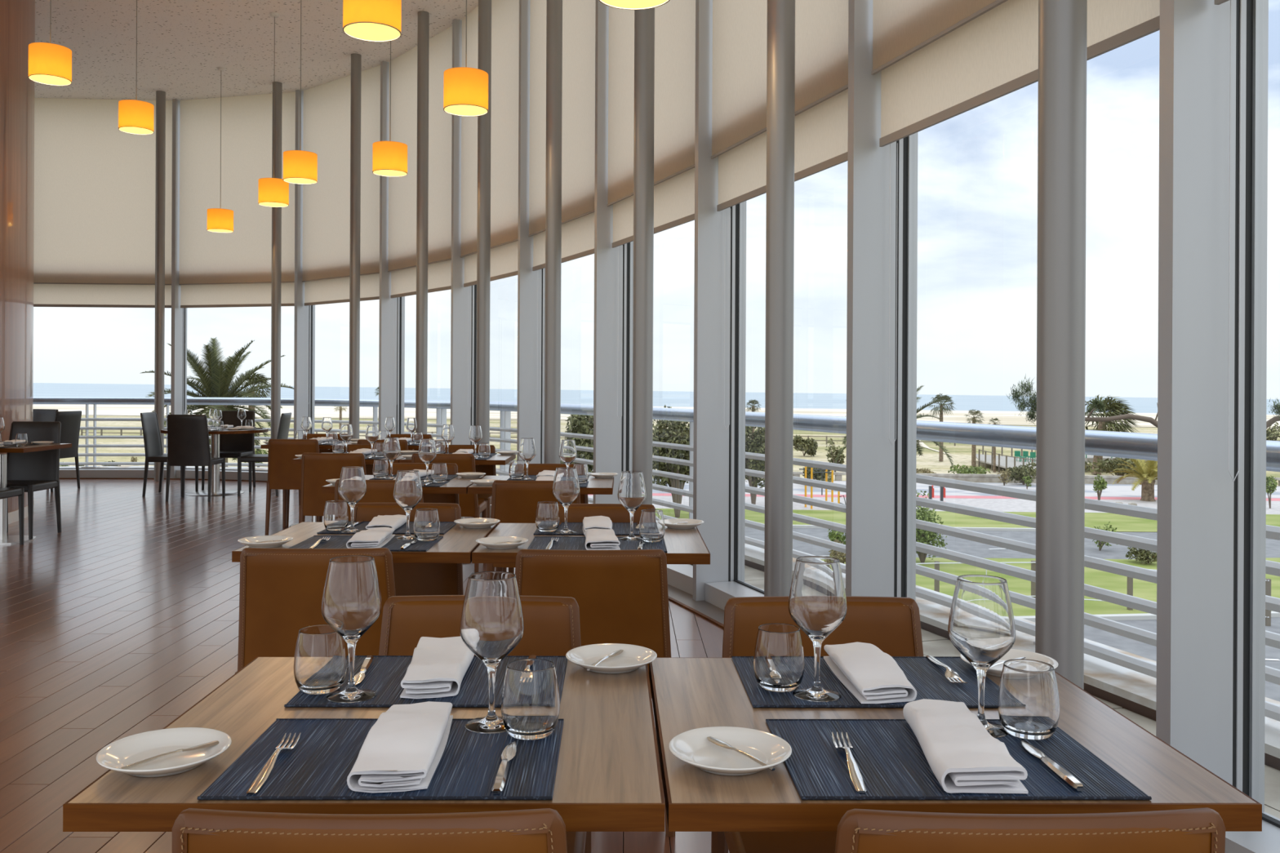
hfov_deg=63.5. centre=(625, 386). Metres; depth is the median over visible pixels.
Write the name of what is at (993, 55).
roller blind
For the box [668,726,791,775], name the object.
plate
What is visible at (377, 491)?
dining chair
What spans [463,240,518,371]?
roller blind
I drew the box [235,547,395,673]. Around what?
dining chair
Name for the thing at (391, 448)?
wine glass
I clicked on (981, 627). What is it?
wine glass
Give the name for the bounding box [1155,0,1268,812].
column
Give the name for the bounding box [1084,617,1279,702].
ground
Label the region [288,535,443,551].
placemat
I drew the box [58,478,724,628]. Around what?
trim
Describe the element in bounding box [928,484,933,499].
machine
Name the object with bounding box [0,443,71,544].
square table
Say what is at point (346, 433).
wine glass
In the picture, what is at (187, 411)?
wine glass
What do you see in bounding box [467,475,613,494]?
dining table
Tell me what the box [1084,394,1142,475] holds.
fan palm
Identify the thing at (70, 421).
dining chair
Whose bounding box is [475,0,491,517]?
column
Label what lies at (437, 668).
napkin
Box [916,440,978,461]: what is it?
sandy path
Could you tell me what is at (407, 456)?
plate
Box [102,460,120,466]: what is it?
shrub
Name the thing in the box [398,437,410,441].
napkin
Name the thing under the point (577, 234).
roller blind
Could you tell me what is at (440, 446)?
water tumbler
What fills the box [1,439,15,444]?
napkin
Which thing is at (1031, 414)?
palm tree
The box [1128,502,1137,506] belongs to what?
stone bollard
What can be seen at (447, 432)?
wine glass
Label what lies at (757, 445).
bushy tree
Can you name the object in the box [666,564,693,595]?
window
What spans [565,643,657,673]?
plate
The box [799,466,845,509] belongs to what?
bars
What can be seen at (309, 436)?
dining chair
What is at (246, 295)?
roller blind
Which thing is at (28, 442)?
placemat
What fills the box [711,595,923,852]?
dining chair
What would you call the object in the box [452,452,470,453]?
napkin
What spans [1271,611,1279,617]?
kerb
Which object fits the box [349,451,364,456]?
napkin
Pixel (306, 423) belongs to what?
wine glass
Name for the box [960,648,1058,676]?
plate
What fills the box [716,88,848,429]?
roller blind
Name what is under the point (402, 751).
napkin
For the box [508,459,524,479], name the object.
water tumbler
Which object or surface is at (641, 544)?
knife
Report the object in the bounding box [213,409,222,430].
wine glass
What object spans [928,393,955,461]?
fan palm
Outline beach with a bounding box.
[59,414,1279,532]
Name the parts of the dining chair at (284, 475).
leg, leg, backrest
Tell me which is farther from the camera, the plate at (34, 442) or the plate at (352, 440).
the plate at (352, 440)
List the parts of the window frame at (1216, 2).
pull chain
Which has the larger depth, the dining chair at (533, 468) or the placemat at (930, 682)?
the dining chair at (533, 468)
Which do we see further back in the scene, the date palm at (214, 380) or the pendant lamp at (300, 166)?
the date palm at (214, 380)
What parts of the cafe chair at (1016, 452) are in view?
backrest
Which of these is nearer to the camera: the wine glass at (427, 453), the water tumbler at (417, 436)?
the wine glass at (427, 453)
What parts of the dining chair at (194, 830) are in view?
backrest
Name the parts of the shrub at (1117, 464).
stem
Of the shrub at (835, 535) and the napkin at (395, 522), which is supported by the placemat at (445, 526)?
the napkin at (395, 522)
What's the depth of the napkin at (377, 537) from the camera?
3.31 m
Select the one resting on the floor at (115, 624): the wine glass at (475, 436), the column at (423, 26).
the column at (423, 26)
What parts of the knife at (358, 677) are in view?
blade, handle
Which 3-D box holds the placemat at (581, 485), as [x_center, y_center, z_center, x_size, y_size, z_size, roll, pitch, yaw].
[-0.423,0.515,5.474,0.443,0.005,0.307,0,0,0]
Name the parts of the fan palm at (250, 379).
crown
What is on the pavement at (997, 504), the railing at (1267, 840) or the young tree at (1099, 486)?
the young tree at (1099, 486)
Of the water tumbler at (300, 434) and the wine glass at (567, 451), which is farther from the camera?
the water tumbler at (300, 434)
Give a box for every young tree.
[1092,473,1106,500]
[1266,475,1278,508]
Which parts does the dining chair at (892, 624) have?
leg, seat, backrest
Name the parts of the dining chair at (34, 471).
leg, leg, seat, backrest, leg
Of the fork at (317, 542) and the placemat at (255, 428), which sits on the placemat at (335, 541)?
the fork at (317, 542)
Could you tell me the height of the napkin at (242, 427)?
0.035 m
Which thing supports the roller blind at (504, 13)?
hanging from the ceiling
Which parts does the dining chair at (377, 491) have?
backrest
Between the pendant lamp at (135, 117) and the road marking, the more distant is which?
the road marking
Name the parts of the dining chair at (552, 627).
backrest, seat, leg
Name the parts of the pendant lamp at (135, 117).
lamp shade, cord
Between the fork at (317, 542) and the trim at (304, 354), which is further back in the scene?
the trim at (304, 354)
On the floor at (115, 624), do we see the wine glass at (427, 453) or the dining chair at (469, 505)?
the dining chair at (469, 505)
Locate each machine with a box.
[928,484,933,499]
[940,486,945,502]
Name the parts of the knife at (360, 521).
handle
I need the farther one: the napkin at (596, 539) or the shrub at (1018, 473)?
the shrub at (1018, 473)
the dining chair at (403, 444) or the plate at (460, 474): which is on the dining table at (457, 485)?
the plate at (460, 474)
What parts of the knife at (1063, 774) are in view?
blade, handle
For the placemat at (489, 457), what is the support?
on the dining table at (498, 459)
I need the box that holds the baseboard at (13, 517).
[8,499,34,524]
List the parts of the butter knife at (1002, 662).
handle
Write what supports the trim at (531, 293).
attached to the wall at (17, 17)
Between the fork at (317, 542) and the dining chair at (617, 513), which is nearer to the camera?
the fork at (317, 542)
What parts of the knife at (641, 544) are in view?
handle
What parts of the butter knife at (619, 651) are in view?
handle, blade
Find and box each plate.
[31,441,53,444]
[95,727,231,777]
[226,427,241,430]
[237,535,293,547]
[325,478,339,484]
[349,439,359,441]
[400,450,418,454]
[400,454,412,458]
[453,517,500,528]
[455,472,485,478]
[470,479,497,485]
[475,536,528,549]
[496,450,518,454]
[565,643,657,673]
[589,472,618,478]
[664,518,704,528]
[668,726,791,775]
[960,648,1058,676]
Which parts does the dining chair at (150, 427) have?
leg, backrest, seat, leg, leg, leg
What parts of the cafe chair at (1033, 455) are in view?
backrest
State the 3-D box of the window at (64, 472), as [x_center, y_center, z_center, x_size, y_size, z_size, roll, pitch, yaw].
[-7.160,-1.316,14.103,2.159,5.160,0.258,0,0,-3]
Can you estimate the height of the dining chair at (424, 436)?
0.813 m
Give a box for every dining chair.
[0,487,24,544]
[6,421,61,538]
[32,408,58,421]
[50,410,81,492]
[140,412,198,496]
[165,414,225,502]
[172,808,567,852]
[201,410,255,490]
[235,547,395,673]
[237,412,291,496]
[265,439,322,534]
[286,433,345,526]
[298,453,366,523]
[334,479,423,520]
[345,444,400,475]
[350,502,463,595]
[357,439,408,450]
[378,595,591,852]
[387,434,431,450]
[387,462,458,504]
[411,453,487,573]
[444,444,496,518]
[486,480,580,571]
[502,463,588,573]
[515,549,675,836]
[557,503,655,522]
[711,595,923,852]
[835,807,1225,852]
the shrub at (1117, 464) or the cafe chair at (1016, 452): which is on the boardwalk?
the cafe chair at (1016, 452)
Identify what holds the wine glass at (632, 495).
on the placemat at (565, 543)
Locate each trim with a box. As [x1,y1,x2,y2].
[58,477,724,624]
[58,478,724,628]
[170,98,186,478]
[293,89,315,439]
[378,61,404,434]
[450,18,476,444]
[516,0,545,463]
[593,0,633,503]
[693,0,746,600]
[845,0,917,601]
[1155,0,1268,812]
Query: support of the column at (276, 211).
on the floor at (115, 624)
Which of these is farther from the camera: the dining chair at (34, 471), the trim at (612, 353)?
the dining chair at (34, 471)
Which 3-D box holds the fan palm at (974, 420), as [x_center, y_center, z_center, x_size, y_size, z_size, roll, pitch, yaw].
[30.117,4.406,89.148,1.962,4.981,1.983,0,0,0]
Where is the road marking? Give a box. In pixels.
[1265,658,1279,660]
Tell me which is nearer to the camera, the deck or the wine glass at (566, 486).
the wine glass at (566, 486)
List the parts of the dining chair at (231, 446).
leg, backrest, seat, leg, leg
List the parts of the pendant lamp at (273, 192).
lamp shade, cord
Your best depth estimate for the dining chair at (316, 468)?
6.97 m
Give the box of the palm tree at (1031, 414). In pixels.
[1006,373,1279,428]
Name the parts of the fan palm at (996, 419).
crown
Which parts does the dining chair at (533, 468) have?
leg, backrest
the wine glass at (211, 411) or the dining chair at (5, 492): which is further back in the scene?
the wine glass at (211, 411)
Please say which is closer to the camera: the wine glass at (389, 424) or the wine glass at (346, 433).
the wine glass at (346, 433)
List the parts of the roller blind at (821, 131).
pull chain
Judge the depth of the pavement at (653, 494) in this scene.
63.29 m
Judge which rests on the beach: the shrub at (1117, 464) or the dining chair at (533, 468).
the shrub at (1117, 464)
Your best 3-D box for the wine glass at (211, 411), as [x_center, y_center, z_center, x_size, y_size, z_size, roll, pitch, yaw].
[-4.932,0.378,12.360,0.097,0.228,0.097,0,0,19]
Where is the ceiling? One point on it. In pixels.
(182, 44)
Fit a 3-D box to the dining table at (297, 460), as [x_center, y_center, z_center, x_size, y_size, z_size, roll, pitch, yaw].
[-1.969,0.885,7.610,0.745,0.750,0.700,0,0,0]
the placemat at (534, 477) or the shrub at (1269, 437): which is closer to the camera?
the placemat at (534, 477)
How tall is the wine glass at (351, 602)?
0.228 m
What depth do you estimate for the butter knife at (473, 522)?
3.83 m
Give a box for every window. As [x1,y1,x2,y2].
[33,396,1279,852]
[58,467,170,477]
[176,468,267,480]
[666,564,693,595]
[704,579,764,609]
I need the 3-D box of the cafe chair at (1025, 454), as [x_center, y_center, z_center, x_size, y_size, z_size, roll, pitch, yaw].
[34.448,5.955,88.681,0.490,0.880,0.480,0,0,-36]
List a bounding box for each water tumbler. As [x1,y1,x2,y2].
[15,433,27,446]
[207,418,215,427]
[215,421,223,430]
[244,419,253,426]
[293,624,346,694]
[294,430,305,439]
[323,500,348,530]
[327,431,337,443]
[332,440,344,453]
[373,442,384,457]
[373,459,388,478]
[377,431,387,439]
[413,431,422,444]
[413,508,439,541]
[431,462,447,482]
[435,440,445,453]
[478,443,490,457]
[501,658,559,740]
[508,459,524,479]
[535,501,559,532]
[573,463,588,483]
[639,509,665,542]
[753,623,804,692]
[997,658,1060,739]
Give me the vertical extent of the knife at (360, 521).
0.009 m
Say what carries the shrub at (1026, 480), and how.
on the pavement at (1112, 490)
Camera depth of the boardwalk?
87.20 m
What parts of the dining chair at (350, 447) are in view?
backrest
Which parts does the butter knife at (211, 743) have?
handle, blade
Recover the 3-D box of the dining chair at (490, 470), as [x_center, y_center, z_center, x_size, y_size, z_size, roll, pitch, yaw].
[-1.229,0.857,7.799,0.483,0.813,0.497,0,0,1]
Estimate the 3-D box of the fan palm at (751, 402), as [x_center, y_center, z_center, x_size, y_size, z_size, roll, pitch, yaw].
[11.898,3.896,96.585,1.823,5.523,1.779,0,0,0]
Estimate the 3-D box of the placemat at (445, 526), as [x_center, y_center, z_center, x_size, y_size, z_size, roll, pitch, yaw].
[-0.858,0.513,3.768,0.443,0.005,0.307,0,0,0]
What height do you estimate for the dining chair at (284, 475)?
0.813 m
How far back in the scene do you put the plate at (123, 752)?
1.44 m
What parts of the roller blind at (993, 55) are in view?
pull chain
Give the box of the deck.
[1084,454,1149,471]
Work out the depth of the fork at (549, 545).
3.34 m
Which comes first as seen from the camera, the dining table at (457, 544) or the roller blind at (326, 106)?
the dining table at (457, 544)
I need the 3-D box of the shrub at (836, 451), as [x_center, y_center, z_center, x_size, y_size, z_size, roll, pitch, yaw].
[16.479,5.371,81.414,1.828,2.727,1.523,0,0,0]
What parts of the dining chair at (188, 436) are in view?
leg, leg, backrest, leg, seat, leg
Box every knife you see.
[120,740,218,768]
[256,538,287,542]
[346,520,364,527]
[354,655,373,684]
[400,539,417,549]
[468,521,489,524]
[491,740,515,793]
[495,540,521,543]
[586,649,623,670]
[637,540,644,549]
[706,736,774,770]
[990,657,1026,667]
[1021,738,1084,791]
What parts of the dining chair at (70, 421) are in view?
backrest, leg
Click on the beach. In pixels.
(929, 459)
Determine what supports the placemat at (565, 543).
on the dining table at (683, 546)
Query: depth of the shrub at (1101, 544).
42.60 m
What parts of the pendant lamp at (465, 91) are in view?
lamp shade, cord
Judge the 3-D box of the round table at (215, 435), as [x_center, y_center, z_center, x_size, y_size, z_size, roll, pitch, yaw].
[-4.804,0.871,12.100,1.170,0.750,1.170,0,0,0]
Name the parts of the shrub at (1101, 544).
stem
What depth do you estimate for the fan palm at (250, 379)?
46.81 m
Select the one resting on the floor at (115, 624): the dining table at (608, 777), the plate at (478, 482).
the dining table at (608, 777)
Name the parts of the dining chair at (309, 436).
leg, leg, backrest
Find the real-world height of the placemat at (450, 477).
0.005 m
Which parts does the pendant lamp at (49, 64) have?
lamp shade, cord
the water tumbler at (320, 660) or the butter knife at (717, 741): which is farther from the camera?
the water tumbler at (320, 660)
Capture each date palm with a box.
[139,337,293,466]
[834,385,953,467]
[1108,458,1157,501]
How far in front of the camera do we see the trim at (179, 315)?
14.02 m
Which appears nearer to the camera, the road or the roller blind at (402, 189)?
the roller blind at (402, 189)
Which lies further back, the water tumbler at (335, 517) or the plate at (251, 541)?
the water tumbler at (335, 517)
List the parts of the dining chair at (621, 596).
backrest, leg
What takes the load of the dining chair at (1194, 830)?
on the floor at (115, 624)
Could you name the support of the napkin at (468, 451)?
on the placemat at (491, 454)
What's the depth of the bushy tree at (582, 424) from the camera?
50.37 m
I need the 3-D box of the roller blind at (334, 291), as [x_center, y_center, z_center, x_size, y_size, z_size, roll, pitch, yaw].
[-3.550,-0.657,13.009,1.808,1.781,0.095,0,0,43]
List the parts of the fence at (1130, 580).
post, post, post, post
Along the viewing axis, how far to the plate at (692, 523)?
3.86 m
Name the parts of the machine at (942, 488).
post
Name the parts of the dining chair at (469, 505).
backrest, leg, seat, leg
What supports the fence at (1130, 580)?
on the lawn at (1144, 589)
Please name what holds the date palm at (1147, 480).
on the pavement at (997, 504)
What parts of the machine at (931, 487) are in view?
post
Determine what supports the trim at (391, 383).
attached to the wall at (17, 17)
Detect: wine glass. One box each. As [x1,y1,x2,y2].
[0,417,4,445]
[184,409,192,414]
[208,408,216,427]
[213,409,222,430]
[237,408,246,426]
[300,417,311,439]
[321,417,332,443]
[321,555,382,702]
[337,466,366,533]
[339,423,353,453]
[365,425,378,457]
[382,437,400,479]
[384,417,395,437]
[393,470,422,539]
[405,417,417,443]
[417,439,436,482]
[441,424,454,453]
[459,571,524,733]
[468,425,482,457]
[518,437,536,479]
[552,466,579,533]
[559,439,577,466]
[617,471,646,541]
[788,555,847,702]
[947,574,1015,737]
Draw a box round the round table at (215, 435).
[160,427,268,496]
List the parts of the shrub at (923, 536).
stem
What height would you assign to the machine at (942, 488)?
1.155 m
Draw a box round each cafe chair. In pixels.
[1014,450,1022,461]
[1022,451,1029,460]
[1027,452,1035,462]
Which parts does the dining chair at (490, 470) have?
backrest, seat, leg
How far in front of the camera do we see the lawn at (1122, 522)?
52.36 m
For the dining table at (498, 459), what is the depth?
7.26 m
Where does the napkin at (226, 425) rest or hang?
on the placemat
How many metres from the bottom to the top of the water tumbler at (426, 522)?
0.102 m
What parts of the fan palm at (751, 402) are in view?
crown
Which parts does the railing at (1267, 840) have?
post, plate, post, post, post, post, post, post, post, railing, handrail, post, sill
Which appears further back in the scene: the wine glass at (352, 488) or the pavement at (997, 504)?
the pavement at (997, 504)
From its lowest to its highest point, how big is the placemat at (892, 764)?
0.005 m
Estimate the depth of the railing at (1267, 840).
5.50 m
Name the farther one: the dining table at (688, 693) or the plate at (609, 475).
the plate at (609, 475)
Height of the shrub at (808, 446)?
2.206 m
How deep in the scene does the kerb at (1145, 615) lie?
29.65 m
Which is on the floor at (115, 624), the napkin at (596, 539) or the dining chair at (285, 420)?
the dining chair at (285, 420)
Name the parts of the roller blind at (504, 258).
pull chain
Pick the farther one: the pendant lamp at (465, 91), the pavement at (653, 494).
the pavement at (653, 494)
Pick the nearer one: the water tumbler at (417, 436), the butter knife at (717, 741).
the butter knife at (717, 741)
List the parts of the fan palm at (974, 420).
crown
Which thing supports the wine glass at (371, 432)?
on the placemat at (366, 456)
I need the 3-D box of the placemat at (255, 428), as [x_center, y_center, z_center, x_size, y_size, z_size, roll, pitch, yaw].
[-4.442,0.495,12.100,0.307,0.005,0.443,0,0,0]
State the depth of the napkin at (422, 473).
5.88 m
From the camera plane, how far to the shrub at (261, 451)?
77.16 m
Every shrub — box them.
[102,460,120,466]
[130,456,137,462]
[244,448,268,466]
[793,434,818,456]
[802,466,831,482]
[824,438,845,472]
[827,528,845,544]
[827,539,845,563]
[915,467,936,473]
[915,490,947,563]
[947,463,991,474]
[996,467,1011,485]
[1004,462,1035,484]
[1021,475,1032,488]
[1084,457,1147,475]
[1092,521,1117,551]
[1125,546,1156,564]
[1266,422,1279,440]
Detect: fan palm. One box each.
[234,371,271,466]
[333,406,346,433]
[745,400,760,439]
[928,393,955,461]
[963,409,984,466]
[988,417,1001,472]
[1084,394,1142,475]
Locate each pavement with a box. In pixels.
[587,493,1279,501]
[587,495,1279,514]
[652,478,1279,497]
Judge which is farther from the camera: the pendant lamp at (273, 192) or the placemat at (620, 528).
the pendant lamp at (273, 192)
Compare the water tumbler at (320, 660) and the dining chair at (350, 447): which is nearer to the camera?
the water tumbler at (320, 660)
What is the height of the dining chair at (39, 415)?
0.946 m
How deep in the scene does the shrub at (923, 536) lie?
38.55 m
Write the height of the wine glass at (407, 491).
0.228 m
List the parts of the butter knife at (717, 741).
blade, handle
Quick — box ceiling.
[34,0,478,101]
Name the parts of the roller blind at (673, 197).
pull chain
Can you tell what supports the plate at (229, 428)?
on the placemat at (255, 428)
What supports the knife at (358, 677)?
on the placemat at (384, 676)
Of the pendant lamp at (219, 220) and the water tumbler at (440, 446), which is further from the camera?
the pendant lamp at (219, 220)
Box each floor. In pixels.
[0,479,1279,852]
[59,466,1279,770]
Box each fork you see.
[246,733,300,794]
[308,536,330,548]
[528,654,536,658]
[546,537,558,549]
[831,731,866,792]
[926,655,968,683]
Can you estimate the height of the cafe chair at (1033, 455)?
0.880 m
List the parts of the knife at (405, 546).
handle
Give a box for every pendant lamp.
[28,0,71,85]
[118,0,154,134]
[207,66,233,232]
[257,12,288,207]
[283,0,317,184]
[342,0,401,41]
[372,40,407,177]
[443,0,488,116]
[598,0,670,9]
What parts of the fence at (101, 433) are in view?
rail, rail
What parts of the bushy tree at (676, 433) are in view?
stem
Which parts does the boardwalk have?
post, post, post, post, post, handrail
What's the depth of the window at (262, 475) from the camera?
13.85 m
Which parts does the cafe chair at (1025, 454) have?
backrest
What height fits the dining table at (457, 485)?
0.750 m
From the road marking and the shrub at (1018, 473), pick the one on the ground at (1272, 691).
the road marking
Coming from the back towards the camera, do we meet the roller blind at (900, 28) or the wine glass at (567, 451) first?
the wine glass at (567, 451)
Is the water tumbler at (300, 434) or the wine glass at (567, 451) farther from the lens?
the water tumbler at (300, 434)
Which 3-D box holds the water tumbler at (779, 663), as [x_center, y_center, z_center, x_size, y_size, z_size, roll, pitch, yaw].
[0.265,0.467,1.783,0.088,0.102,0.088,0,0,32]
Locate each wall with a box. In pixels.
[0,0,35,512]
[496,468,1279,485]
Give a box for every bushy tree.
[560,414,593,472]
[652,404,689,517]
[745,426,764,504]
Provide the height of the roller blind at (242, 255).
2.508 m
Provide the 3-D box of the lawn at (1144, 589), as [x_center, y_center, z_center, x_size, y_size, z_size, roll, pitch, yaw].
[23.079,6.784,36.540,75.164,0.607,12.292,0,0,-5]
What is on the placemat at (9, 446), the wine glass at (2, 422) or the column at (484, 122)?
the wine glass at (2, 422)
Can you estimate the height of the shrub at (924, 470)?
0.824 m
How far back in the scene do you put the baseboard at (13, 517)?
9.51 m
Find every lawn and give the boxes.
[655,508,1279,532]
[831,556,1279,616]
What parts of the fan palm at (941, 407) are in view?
crown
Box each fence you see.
[80,429,955,445]
[915,560,1271,626]
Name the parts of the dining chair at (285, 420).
leg, leg, seat, leg, backrest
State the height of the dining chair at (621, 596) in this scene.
0.813 m
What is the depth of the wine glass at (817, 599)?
1.71 m
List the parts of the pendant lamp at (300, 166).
lamp shade, cord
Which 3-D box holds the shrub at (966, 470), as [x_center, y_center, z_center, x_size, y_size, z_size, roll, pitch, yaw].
[25.733,6.346,77.691,2.630,1.059,3.234,0,0,-45]
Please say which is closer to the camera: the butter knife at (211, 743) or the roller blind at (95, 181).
the butter knife at (211, 743)
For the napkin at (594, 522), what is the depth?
3.68 m
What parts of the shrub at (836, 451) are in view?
stem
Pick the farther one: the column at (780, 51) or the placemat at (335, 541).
the column at (780, 51)
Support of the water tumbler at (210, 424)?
on the placemat
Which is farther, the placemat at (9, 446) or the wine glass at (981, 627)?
the placemat at (9, 446)
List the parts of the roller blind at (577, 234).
pull chain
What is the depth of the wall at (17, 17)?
9.51 m
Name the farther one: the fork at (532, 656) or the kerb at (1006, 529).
the kerb at (1006, 529)
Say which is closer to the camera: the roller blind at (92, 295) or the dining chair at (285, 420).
the dining chair at (285, 420)
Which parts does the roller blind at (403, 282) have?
pull chain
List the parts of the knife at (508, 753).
handle, blade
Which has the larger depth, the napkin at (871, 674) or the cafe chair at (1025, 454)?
the cafe chair at (1025, 454)
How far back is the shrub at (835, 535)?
40.37 m
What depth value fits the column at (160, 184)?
13.59 m
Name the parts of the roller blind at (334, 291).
pull chain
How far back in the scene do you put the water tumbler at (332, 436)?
9.18 m
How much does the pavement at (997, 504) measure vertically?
0.607 m
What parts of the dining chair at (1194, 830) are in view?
backrest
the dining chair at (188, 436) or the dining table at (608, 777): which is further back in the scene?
the dining chair at (188, 436)
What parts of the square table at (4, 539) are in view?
plate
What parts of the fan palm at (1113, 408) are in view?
crown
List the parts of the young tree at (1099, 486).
stem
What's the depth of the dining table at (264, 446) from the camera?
8.98 m
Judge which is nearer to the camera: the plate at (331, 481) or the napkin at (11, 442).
the plate at (331, 481)
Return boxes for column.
[154,90,165,480]
[271,81,282,439]
[349,53,361,439]
[415,10,429,434]
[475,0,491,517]
[544,0,562,463]
[631,8,654,504]
[764,0,795,596]
[1035,0,1087,689]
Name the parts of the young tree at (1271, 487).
stem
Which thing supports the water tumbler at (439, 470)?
on the placemat at (433, 484)
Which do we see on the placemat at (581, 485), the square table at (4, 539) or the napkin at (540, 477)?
the napkin at (540, 477)
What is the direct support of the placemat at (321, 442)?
on the dining table at (264, 446)
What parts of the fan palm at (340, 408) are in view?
crown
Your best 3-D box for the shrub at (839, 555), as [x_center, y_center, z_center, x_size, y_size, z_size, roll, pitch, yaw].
[7.535,5.982,36.101,0.832,1.246,0.990,0,0,20]
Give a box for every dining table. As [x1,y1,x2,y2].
[62,657,664,831]
[231,522,497,563]
[260,440,351,527]
[292,453,417,464]
[321,475,484,493]
[399,453,515,563]
[408,441,446,449]
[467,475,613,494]
[471,523,710,564]
[648,657,1262,831]
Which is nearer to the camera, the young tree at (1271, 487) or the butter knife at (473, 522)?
the butter knife at (473, 522)
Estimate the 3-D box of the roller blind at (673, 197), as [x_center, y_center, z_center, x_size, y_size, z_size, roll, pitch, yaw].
[0.243,-0.638,7.005,0.088,1.781,1.666,0,0,-22]
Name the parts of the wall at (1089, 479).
solid panel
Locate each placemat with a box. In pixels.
[0,444,17,448]
[13,442,39,445]
[197,718,564,799]
[226,428,262,430]
[284,655,567,707]
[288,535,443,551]
[316,520,456,534]
[318,442,333,444]
[364,455,385,459]
[369,474,457,479]
[420,480,449,486]
[444,453,497,456]
[474,456,492,459]
[507,475,589,480]
[527,536,666,552]
[533,522,639,535]
[578,481,588,487]
[731,656,999,707]
[765,719,1151,799]
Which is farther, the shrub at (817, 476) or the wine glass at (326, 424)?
the shrub at (817, 476)
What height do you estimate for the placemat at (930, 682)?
0.005 m
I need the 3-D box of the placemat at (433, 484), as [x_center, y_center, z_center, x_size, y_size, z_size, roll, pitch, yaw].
[-1.180,0.511,5.474,0.443,0.005,0.307,0,0,0]
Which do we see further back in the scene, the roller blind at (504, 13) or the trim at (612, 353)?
the roller blind at (504, 13)
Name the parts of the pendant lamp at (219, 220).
lamp shade, cord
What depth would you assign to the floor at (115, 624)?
5.24 m
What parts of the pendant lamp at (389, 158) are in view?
lamp shade, cord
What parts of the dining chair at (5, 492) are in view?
seat, leg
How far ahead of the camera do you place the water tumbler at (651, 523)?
3.43 m
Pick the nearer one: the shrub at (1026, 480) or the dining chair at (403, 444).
the dining chair at (403, 444)
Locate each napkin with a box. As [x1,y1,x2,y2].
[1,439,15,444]
[223,424,233,427]
[234,426,256,429]
[311,436,326,441]
[346,527,395,548]
[346,701,453,792]
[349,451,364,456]
[353,448,373,454]
[365,514,406,529]
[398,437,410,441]
[400,636,474,698]
[413,469,431,477]
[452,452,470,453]
[455,448,473,453]
[535,475,554,480]
[536,470,555,477]
[582,515,612,534]
[584,528,620,550]
[823,641,916,703]
[902,698,1028,793]
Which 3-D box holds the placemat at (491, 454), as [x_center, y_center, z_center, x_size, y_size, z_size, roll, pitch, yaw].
[-1.211,0.511,7.798,0.443,0.005,0.307,0,0,0]
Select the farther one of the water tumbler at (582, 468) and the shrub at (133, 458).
the shrub at (133, 458)
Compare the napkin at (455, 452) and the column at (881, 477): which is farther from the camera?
the napkin at (455, 452)
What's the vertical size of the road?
0.607 m
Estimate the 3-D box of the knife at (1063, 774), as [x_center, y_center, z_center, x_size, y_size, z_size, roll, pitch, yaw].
[0.581,0.514,1.419,0.020,0.009,0.188,0,0,-2]
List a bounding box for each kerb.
[744,524,1035,531]
[1017,613,1156,622]
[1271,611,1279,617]
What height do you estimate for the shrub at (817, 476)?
1.706 m
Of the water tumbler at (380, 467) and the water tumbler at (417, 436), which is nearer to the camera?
the water tumbler at (380, 467)
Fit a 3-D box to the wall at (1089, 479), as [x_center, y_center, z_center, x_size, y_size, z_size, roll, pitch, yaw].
[22.968,6.509,73.900,74.012,1.179,0.400,0,0,-1]
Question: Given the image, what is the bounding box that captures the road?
[744,527,1279,559]
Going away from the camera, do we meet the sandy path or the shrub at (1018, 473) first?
the shrub at (1018, 473)
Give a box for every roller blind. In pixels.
[33,97,172,284]
[33,284,171,307]
[178,92,295,284]
[180,282,294,307]
[302,65,380,282]
[304,273,379,404]
[387,26,452,272]
[390,259,451,373]
[460,0,519,257]
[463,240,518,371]
[528,0,595,236]
[532,212,594,413]
[606,0,695,206]
[612,167,694,419]
[711,0,848,159]
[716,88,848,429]
[871,0,1008,75]
[879,0,1159,445]
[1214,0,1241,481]
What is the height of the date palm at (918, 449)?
6.662 m
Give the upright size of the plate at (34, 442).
0.022 m
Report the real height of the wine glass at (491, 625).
0.228 m
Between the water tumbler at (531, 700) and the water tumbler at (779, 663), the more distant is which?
the water tumbler at (779, 663)
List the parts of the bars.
post, post, post, post, post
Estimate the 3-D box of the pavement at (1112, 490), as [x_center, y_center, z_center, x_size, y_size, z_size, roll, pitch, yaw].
[22.966,6.784,68.100,74.153,0.607,10.799,0,0,-1]
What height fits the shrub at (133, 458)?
0.742 m
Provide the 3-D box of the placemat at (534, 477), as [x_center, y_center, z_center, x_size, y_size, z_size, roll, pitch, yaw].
[-0.433,0.515,5.848,0.443,0.005,0.307,0,0,0]
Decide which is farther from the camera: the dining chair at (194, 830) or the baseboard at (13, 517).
the baseboard at (13, 517)
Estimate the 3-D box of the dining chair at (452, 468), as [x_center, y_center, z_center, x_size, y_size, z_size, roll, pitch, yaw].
[-1.202,0.858,5.879,0.483,0.813,0.497,0,0,0]
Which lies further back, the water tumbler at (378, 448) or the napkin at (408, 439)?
the napkin at (408, 439)
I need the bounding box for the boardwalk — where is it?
[975,444,1035,472]
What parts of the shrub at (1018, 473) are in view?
stem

